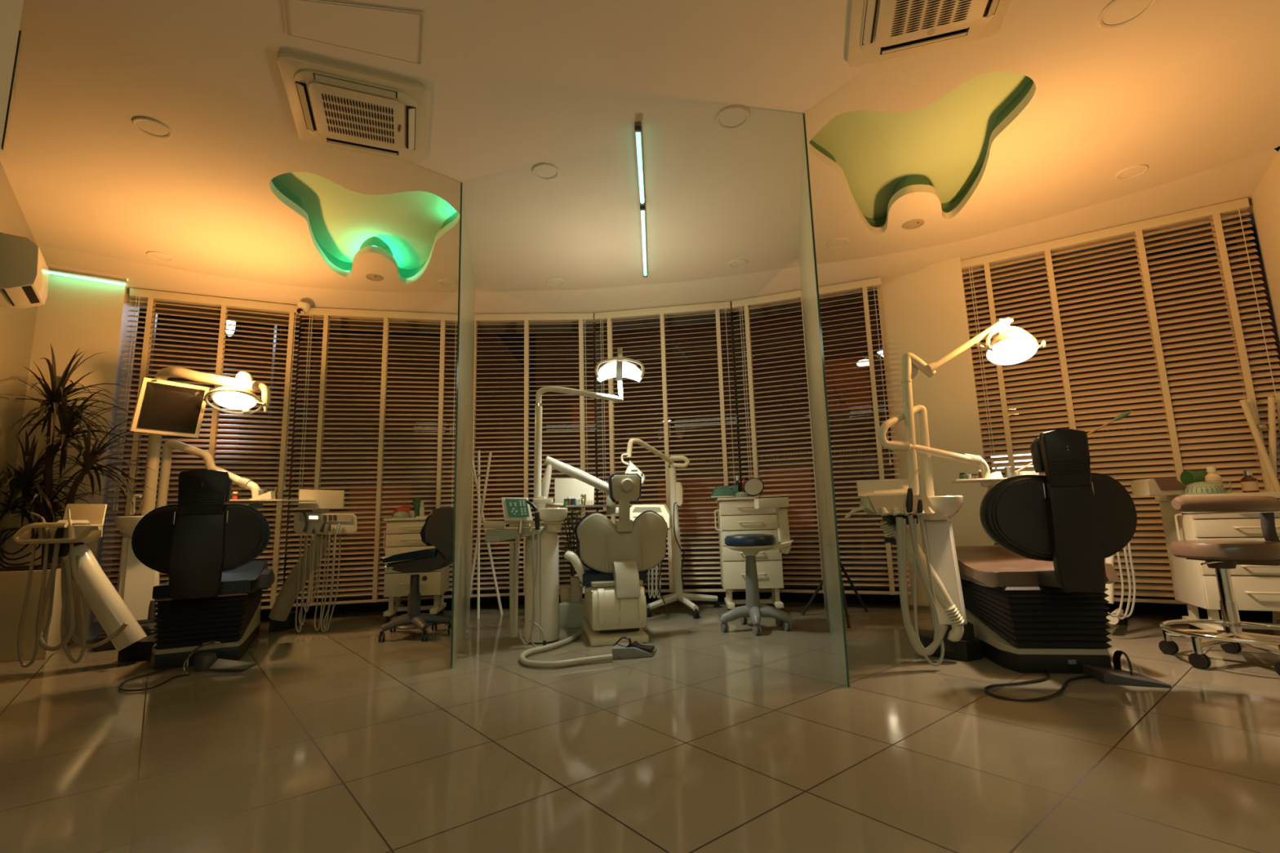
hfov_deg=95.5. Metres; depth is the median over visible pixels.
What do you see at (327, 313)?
blind
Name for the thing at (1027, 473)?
box
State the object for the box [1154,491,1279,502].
countertop
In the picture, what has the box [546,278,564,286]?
recessed light
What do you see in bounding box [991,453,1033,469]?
lit sign
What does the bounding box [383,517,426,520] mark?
countertop
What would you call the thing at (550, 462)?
boom
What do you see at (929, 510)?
holder
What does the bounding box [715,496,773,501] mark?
countertop
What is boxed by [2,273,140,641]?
wall
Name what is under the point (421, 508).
bottle
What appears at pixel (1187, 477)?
tape roll
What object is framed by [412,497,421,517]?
bottle
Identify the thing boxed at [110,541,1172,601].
ground
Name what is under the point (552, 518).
basin
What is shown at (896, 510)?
holder
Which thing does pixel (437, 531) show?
stool
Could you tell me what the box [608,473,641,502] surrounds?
headrest cover
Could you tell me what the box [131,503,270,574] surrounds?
cushion
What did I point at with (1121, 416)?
stick
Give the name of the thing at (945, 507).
basin
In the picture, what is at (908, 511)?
holder
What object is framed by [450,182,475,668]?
glass wall
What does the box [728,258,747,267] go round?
recessed light
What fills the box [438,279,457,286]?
recessed light
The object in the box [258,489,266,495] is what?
steel cup
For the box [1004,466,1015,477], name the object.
steel cup
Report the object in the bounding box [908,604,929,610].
baseboard
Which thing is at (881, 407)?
bare tree
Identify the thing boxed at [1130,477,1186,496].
dispenser
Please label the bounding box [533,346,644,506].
lamp
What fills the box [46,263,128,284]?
light strip
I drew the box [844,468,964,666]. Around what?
unit
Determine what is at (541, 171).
diffuser
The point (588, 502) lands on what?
box
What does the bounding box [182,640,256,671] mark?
foot pedal
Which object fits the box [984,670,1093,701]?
cable
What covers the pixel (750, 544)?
stool
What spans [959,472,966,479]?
bottle
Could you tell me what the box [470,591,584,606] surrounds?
trim
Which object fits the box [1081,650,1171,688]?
foot pedal
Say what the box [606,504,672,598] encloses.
unit
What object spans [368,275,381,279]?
grille
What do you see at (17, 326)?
wall
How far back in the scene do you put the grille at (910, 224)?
4.33 m
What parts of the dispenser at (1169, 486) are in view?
lid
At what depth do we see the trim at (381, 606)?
5.32 m
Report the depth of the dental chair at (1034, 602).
2.79 m
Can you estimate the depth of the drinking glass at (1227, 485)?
3.48 m
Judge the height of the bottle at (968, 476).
0.028 m
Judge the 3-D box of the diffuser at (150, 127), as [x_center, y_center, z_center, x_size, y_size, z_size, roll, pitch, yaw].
[-2.571,-1.576,3.065,0.130,0.005,0.130,-2,-9,0]
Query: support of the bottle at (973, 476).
on the tray at (986, 482)
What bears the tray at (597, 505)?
on the tray at (564, 487)
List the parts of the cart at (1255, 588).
handle, leg frame, drawer, drawer, drawer, drawer, drawer, handle, handle, handle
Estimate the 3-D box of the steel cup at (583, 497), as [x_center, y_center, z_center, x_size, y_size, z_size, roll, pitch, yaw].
[-0.441,0.573,4.527,0.044,0.088,0.044,-2,-9,0]
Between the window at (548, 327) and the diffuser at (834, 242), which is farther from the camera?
the window at (548, 327)
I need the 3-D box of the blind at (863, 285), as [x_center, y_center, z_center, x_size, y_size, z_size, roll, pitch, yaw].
[1.518,0.081,5.071,1.306,2.665,0.078,-5,-9,21]
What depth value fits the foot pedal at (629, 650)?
3.33 m
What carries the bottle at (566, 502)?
on the tray at (564, 487)
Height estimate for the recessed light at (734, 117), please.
0.011 m
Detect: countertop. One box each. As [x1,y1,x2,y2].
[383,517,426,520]
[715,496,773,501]
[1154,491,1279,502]
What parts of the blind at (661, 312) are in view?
lift cord, lift cord, head rail, rail, lift cord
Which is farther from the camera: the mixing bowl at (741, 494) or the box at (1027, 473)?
the mixing bowl at (741, 494)
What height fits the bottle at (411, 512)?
0.085 m
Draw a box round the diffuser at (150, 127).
[136,120,168,135]
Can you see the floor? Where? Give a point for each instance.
(341, 739)
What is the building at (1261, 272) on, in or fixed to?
on the ground
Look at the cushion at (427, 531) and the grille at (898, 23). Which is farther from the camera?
the cushion at (427, 531)
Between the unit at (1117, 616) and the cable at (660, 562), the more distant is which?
the cable at (660, 562)
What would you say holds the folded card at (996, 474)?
on the tray at (986, 482)
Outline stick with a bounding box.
[1015,410,1132,472]
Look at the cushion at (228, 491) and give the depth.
3.56 m
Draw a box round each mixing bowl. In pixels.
[391,511,410,518]
[733,491,749,497]
[1183,481,1226,494]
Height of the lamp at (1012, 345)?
1.018 m
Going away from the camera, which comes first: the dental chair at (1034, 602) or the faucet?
the dental chair at (1034, 602)
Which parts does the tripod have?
leg, leg, leg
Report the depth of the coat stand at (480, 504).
4.99 m
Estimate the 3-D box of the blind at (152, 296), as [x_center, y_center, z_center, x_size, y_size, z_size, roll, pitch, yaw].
[-3.630,0.195,4.871,1.227,2.665,0.078,2,-10,-24]
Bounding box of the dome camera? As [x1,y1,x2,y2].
[296,302,310,315]
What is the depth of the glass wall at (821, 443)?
3.33 m
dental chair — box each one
[131,469,275,670]
[564,473,667,646]
[955,429,1137,673]
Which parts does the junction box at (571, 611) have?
arm post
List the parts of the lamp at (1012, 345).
arm, hoop handle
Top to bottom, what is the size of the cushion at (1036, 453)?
0.170 m
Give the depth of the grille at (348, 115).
2.96 m
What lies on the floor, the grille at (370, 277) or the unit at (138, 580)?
the unit at (138, 580)
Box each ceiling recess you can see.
[271,171,458,278]
[808,71,1033,226]
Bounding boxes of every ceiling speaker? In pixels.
[365,273,383,281]
[902,218,924,229]
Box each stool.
[378,506,453,641]
[719,496,794,635]
[1158,496,1279,675]
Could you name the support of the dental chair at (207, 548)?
on the floor
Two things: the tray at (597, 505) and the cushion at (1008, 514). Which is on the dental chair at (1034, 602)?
the cushion at (1008, 514)
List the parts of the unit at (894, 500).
control panel, panel, support arm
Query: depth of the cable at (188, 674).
3.10 m
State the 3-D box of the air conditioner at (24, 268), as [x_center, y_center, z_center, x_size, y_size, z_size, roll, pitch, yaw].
[-3.652,-0.895,3.414,0.210,0.324,0.400,6,-11,-39]
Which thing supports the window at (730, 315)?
on the trim at (721, 595)
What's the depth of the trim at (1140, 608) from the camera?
4.12 m
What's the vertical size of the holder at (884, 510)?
0.045 m
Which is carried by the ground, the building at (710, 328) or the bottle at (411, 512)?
the building at (710, 328)
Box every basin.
[114,515,143,537]
[537,507,568,532]
[917,495,963,520]
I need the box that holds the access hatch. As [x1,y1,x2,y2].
[282,0,424,65]
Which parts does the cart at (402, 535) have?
handle, leg frame, drawer, drawer, drawer, handle, drawer, handle, handle, drawer, leg frame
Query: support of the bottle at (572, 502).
on the tray at (564, 487)
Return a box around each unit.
[0,503,156,667]
[92,493,159,652]
[268,489,357,632]
[483,497,546,647]
[524,496,568,642]
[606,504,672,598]
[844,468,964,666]
[914,495,982,661]
[1104,542,1135,625]
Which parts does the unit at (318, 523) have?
support arm, raised panel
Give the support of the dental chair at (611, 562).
on the floor
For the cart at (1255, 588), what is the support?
on the floor
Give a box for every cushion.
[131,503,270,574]
[177,476,232,502]
[420,510,433,545]
[573,510,667,570]
[979,472,1137,561]
[1030,437,1044,472]
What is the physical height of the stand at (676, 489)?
1.435 m
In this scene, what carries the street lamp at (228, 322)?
on the ground
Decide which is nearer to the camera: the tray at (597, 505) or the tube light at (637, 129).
the tube light at (637, 129)
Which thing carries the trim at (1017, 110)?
attached to the ceiling
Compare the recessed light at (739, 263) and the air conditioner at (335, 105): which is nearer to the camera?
the air conditioner at (335, 105)
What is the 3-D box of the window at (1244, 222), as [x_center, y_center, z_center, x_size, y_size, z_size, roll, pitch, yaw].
[3.590,-0.079,4.437,1.841,2.670,0.050,-7,-10,31]
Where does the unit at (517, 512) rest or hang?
on the floor
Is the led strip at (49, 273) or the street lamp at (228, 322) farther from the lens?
the street lamp at (228, 322)
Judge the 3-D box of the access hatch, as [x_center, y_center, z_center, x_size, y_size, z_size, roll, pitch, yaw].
[-1.212,-1.708,2.464,0.562,0.006,0.301,2,-9,-20]
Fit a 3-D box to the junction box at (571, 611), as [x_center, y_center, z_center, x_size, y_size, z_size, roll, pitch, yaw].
[-0.491,1.336,4.466,0.224,0.353,0.318,-2,-9,0]
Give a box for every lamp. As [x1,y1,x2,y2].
[141,367,270,515]
[226,320,285,604]
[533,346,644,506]
[856,351,884,366]
[901,317,1045,494]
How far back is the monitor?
4.20 m
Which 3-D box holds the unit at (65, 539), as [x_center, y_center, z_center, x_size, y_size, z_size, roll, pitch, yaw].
[-3.533,0.981,3.676,1.068,0.982,0.524,-2,-9,0]
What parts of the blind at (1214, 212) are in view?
lift cord, lift cord, head rail, rail, lift cord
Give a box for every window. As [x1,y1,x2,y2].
[133,301,311,604]
[294,317,457,602]
[472,322,601,592]
[598,311,742,587]
[733,289,898,589]
[963,217,1279,591]
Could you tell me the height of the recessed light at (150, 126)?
0.011 m
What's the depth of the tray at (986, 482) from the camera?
3.31 m
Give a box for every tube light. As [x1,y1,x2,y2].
[634,121,644,205]
[640,205,647,277]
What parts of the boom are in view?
arm, arm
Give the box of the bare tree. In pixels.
[768,360,889,560]
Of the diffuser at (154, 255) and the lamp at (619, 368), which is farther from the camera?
the diffuser at (154, 255)
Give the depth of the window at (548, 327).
5.95 m
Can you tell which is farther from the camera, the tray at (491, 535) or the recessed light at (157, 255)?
the recessed light at (157, 255)
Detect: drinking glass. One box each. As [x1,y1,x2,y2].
[131,502,142,514]
[1222,481,1231,493]
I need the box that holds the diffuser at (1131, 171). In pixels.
[1118,166,1144,177]
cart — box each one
[382,517,449,623]
[714,496,783,610]
[1154,491,1279,630]
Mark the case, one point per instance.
(402, 508)
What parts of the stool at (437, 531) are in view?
lever, leg, leg, seat, leg, knob, leg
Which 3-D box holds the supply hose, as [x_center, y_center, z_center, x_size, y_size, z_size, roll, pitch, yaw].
[-0.507,1.350,3.538,0.492,0.035,0.814,1,-9,-18]
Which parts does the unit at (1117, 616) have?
post, leg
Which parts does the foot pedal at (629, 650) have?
handle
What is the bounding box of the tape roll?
[1180,469,1208,485]
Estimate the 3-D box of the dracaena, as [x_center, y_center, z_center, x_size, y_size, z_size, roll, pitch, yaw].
[-3.969,0.170,4.191,0.821,1.585,0.976,6,-11,-39]
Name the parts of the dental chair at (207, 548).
backrest, floor plate, seat, armrest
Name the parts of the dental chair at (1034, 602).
seat, floor plate, backrest, armrest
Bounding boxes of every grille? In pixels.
[308,80,404,151]
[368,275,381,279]
[875,0,987,47]
[905,220,921,228]
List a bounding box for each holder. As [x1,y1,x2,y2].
[880,506,889,515]
[893,506,901,515]
[904,507,913,515]
[916,507,925,515]
[925,506,934,515]
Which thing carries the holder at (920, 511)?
on the unit at (894, 500)
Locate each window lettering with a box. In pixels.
[680,457,738,465]
[760,447,862,459]
[1085,427,1140,438]
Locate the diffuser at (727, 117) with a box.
[719,108,746,126]
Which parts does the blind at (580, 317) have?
rail, head rail, lift cord, lift cord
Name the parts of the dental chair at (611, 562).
armrest, seat, floor plate, headrest knob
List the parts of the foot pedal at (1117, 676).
strap handle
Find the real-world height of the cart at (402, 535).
0.840 m
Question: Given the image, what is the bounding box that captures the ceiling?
[0,0,1279,292]
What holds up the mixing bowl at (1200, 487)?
on the cart at (1255, 588)
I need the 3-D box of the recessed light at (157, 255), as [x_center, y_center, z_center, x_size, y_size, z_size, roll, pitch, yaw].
[-3.723,-1.319,4.506,0.164,0.011,0.164,-2,-9,0]
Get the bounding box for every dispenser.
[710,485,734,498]
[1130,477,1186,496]
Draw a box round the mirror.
[742,477,764,496]
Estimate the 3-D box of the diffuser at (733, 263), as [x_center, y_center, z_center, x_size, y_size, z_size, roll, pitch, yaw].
[0.832,-1.383,4.932,0.130,0.005,0.130,-2,-9,0]
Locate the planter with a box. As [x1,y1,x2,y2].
[0,564,77,662]
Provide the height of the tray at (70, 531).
0.105 m
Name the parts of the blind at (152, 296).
lift cord, lift cord, rail, head rail, lift cord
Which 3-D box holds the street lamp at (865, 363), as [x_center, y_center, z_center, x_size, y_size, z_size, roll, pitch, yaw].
[6.251,0.632,15.053,0.868,5.304,0.320,-2,-9,0]
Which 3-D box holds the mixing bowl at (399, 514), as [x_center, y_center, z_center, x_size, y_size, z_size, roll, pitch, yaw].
[-2.047,0.757,4.982,0.153,0.058,0.153,-2,-9,0]
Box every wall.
[0,0,23,152]
[0,161,37,568]
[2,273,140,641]
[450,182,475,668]
[799,113,849,687]
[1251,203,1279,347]
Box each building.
[112,335,524,559]
[535,302,893,549]
[965,255,1279,537]
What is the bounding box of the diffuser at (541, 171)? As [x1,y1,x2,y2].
[535,165,556,177]
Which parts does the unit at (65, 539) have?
hose coil, control panel, support arm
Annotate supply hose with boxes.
[519,631,613,667]
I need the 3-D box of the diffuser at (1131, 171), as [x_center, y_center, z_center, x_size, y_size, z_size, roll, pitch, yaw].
[3.160,-1.634,3.736,0.130,0.005,0.130,-2,-9,0]
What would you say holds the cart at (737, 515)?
on the floor
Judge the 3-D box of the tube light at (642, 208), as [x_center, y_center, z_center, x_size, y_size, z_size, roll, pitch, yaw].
[0.032,-1.408,4.498,0.036,0.045,1.144,-2,-9,1]
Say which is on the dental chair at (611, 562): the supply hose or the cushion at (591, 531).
the cushion at (591, 531)
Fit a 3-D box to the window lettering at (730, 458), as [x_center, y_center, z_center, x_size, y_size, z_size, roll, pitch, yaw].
[0.658,0.339,5.630,0.599,0.058,0.006,-3,-9,9]
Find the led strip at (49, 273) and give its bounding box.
[48,272,125,285]
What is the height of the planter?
0.573 m
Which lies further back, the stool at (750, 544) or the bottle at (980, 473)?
the stool at (750, 544)
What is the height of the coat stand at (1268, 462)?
1.476 m
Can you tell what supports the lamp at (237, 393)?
attached to the unit at (138, 580)
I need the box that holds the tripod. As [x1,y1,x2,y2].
[800,560,868,627]
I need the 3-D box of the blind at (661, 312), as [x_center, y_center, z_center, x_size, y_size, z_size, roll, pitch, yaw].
[0.244,0.170,5.414,1.319,2.665,0.078,-3,-9,9]
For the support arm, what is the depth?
4.37 m
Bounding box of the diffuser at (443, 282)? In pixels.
[440,280,455,285]
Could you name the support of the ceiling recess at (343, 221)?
in the ceiling
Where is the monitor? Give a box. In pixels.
[128,377,209,438]
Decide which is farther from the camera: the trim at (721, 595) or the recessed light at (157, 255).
the trim at (721, 595)
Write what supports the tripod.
on the floor
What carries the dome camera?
attached to the wall at (90, 316)
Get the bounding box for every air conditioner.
[0,232,48,309]
[277,52,428,163]
[847,0,1012,66]
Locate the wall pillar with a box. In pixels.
[876,257,995,606]
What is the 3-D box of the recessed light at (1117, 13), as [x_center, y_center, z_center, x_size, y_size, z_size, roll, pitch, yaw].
[2.092,-1.795,2.496,0.200,0.011,0.200,-2,-9,0]
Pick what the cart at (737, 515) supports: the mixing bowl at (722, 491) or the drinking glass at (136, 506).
the mixing bowl at (722, 491)
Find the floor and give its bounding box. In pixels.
[0,601,1279,852]
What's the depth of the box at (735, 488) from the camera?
4.90 m
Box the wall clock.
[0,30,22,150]
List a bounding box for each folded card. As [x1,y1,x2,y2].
[249,491,275,499]
[990,471,1003,478]
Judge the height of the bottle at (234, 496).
0.065 m
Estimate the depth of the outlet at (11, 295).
3.38 m
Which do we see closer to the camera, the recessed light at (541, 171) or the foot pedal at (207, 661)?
the foot pedal at (207, 661)
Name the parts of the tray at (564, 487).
screen panel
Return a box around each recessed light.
[132,116,172,138]
[146,251,173,261]
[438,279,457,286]
[532,163,559,179]
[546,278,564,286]
[715,105,749,129]
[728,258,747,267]
[826,237,848,248]
[1097,0,1156,28]
[1115,164,1148,180]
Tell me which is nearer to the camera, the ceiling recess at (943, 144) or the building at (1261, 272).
the ceiling recess at (943, 144)
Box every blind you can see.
[93,288,300,622]
[284,307,457,606]
[470,312,596,597]
[594,301,745,592]
[731,277,911,595]
[960,197,1279,604]
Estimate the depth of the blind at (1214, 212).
4.12 m
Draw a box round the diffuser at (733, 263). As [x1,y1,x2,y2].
[730,260,745,266]
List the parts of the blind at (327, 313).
lift cord, lift cord, rail, head rail, lift cord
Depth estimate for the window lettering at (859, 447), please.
5.37 m
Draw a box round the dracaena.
[0,342,160,564]
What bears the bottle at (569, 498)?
on the tray at (564, 487)
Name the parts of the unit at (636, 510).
console arm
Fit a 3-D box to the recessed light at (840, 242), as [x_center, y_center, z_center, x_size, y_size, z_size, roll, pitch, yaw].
[1.569,-1.454,4.604,0.164,0.011,0.164,-2,-9,0]
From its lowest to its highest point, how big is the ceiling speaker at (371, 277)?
0.013 m
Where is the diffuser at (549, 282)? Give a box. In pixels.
[547,280,562,284]
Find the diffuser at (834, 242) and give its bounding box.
[829,239,846,246]
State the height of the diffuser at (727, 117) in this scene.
0.005 m
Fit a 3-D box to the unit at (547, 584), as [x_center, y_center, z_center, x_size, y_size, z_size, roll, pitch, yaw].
[-0.630,0.948,3.937,0.314,0.948,0.232,-6,-10,24]
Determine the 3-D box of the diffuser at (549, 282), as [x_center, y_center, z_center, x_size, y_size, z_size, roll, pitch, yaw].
[-0.760,-1.295,5.213,0.130,0.005,0.130,-2,-9,0]
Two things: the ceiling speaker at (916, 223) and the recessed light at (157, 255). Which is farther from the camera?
the recessed light at (157, 255)
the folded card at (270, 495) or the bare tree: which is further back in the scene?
the bare tree
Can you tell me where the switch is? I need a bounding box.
[1067,659,1076,664]
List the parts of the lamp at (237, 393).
ring handle, arm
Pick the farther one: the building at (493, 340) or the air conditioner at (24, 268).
the building at (493, 340)
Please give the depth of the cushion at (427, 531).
4.08 m
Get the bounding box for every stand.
[470,450,502,619]
[621,438,719,618]
[1239,392,1279,631]
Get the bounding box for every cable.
[118,666,190,691]
[647,561,667,614]
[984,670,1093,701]
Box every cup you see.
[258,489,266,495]
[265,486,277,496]
[574,499,580,505]
[580,494,586,505]
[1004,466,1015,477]
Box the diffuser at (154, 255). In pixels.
[149,253,170,259]
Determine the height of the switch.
0.020 m
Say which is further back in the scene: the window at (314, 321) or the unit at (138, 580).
the window at (314, 321)
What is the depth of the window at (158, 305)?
5.37 m
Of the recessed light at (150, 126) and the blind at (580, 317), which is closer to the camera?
the recessed light at (150, 126)
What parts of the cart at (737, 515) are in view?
handle, leg frame, handle, drawer, drawer, drawer, handle, drawer, drawer, leg frame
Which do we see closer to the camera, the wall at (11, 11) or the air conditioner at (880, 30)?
the wall at (11, 11)
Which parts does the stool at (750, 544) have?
leg, seat, leg, leg, support post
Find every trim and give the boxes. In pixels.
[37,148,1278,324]
[155,604,294,619]
[269,180,459,284]
[294,593,452,616]
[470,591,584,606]
[644,586,746,601]
[759,587,900,604]
[807,81,1035,234]
[1104,595,1272,620]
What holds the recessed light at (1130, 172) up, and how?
in the ceiling
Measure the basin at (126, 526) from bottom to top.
0.153 m
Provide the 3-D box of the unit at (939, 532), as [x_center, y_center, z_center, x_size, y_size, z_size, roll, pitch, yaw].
[1.672,0.827,3.244,0.322,0.863,0.404,-5,-10,23]
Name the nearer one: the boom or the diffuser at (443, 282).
the boom
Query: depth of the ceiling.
3.15 m
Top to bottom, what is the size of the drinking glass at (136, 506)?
0.085 m
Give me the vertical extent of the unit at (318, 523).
1.081 m
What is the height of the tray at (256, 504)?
0.067 m
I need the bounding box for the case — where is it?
[391,506,413,515]
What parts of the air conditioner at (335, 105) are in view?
frame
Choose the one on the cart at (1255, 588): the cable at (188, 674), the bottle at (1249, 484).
the bottle at (1249, 484)
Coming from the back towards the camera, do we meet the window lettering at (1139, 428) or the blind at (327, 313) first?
the blind at (327, 313)
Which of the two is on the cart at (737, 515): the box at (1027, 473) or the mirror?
the mirror
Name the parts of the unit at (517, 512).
slide arm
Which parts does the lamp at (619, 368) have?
arm, hoop handle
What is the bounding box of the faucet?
[129,493,142,514]
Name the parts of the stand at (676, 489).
handle, arm, leg, leg, leg, leg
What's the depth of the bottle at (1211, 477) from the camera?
3.48 m
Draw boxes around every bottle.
[231,491,238,499]
[409,507,414,518]
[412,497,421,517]
[419,502,424,516]
[564,498,568,506]
[567,496,571,505]
[570,498,576,505]
[734,475,740,492]
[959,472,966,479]
[966,474,971,479]
[970,474,977,479]
[977,470,982,478]
[1204,466,1222,486]
[1240,470,1259,493]
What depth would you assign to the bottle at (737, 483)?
4.96 m
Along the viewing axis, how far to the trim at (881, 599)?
5.06 m
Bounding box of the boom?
[541,455,612,506]
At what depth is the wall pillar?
4.76 m
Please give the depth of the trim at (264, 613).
5.10 m
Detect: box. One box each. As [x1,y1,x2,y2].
[559,576,587,628]
[586,500,593,505]
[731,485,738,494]
[1016,471,1039,475]
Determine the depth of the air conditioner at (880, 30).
2.51 m
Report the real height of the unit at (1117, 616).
0.827 m
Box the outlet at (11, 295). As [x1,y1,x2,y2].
[1,285,39,306]
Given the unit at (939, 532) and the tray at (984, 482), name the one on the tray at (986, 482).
the tray at (984, 482)
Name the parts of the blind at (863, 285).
lift cord, lift cord, head rail, rail, lift cord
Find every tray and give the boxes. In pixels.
[18,524,102,542]
[229,499,315,508]
[485,526,546,540]
[546,478,616,507]
[565,504,616,507]
[877,404,1007,496]
[951,477,1007,487]
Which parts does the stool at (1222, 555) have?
leg, lever, leg, seat plate, seat, backrest, backrest rail, leg, backrest arm, leg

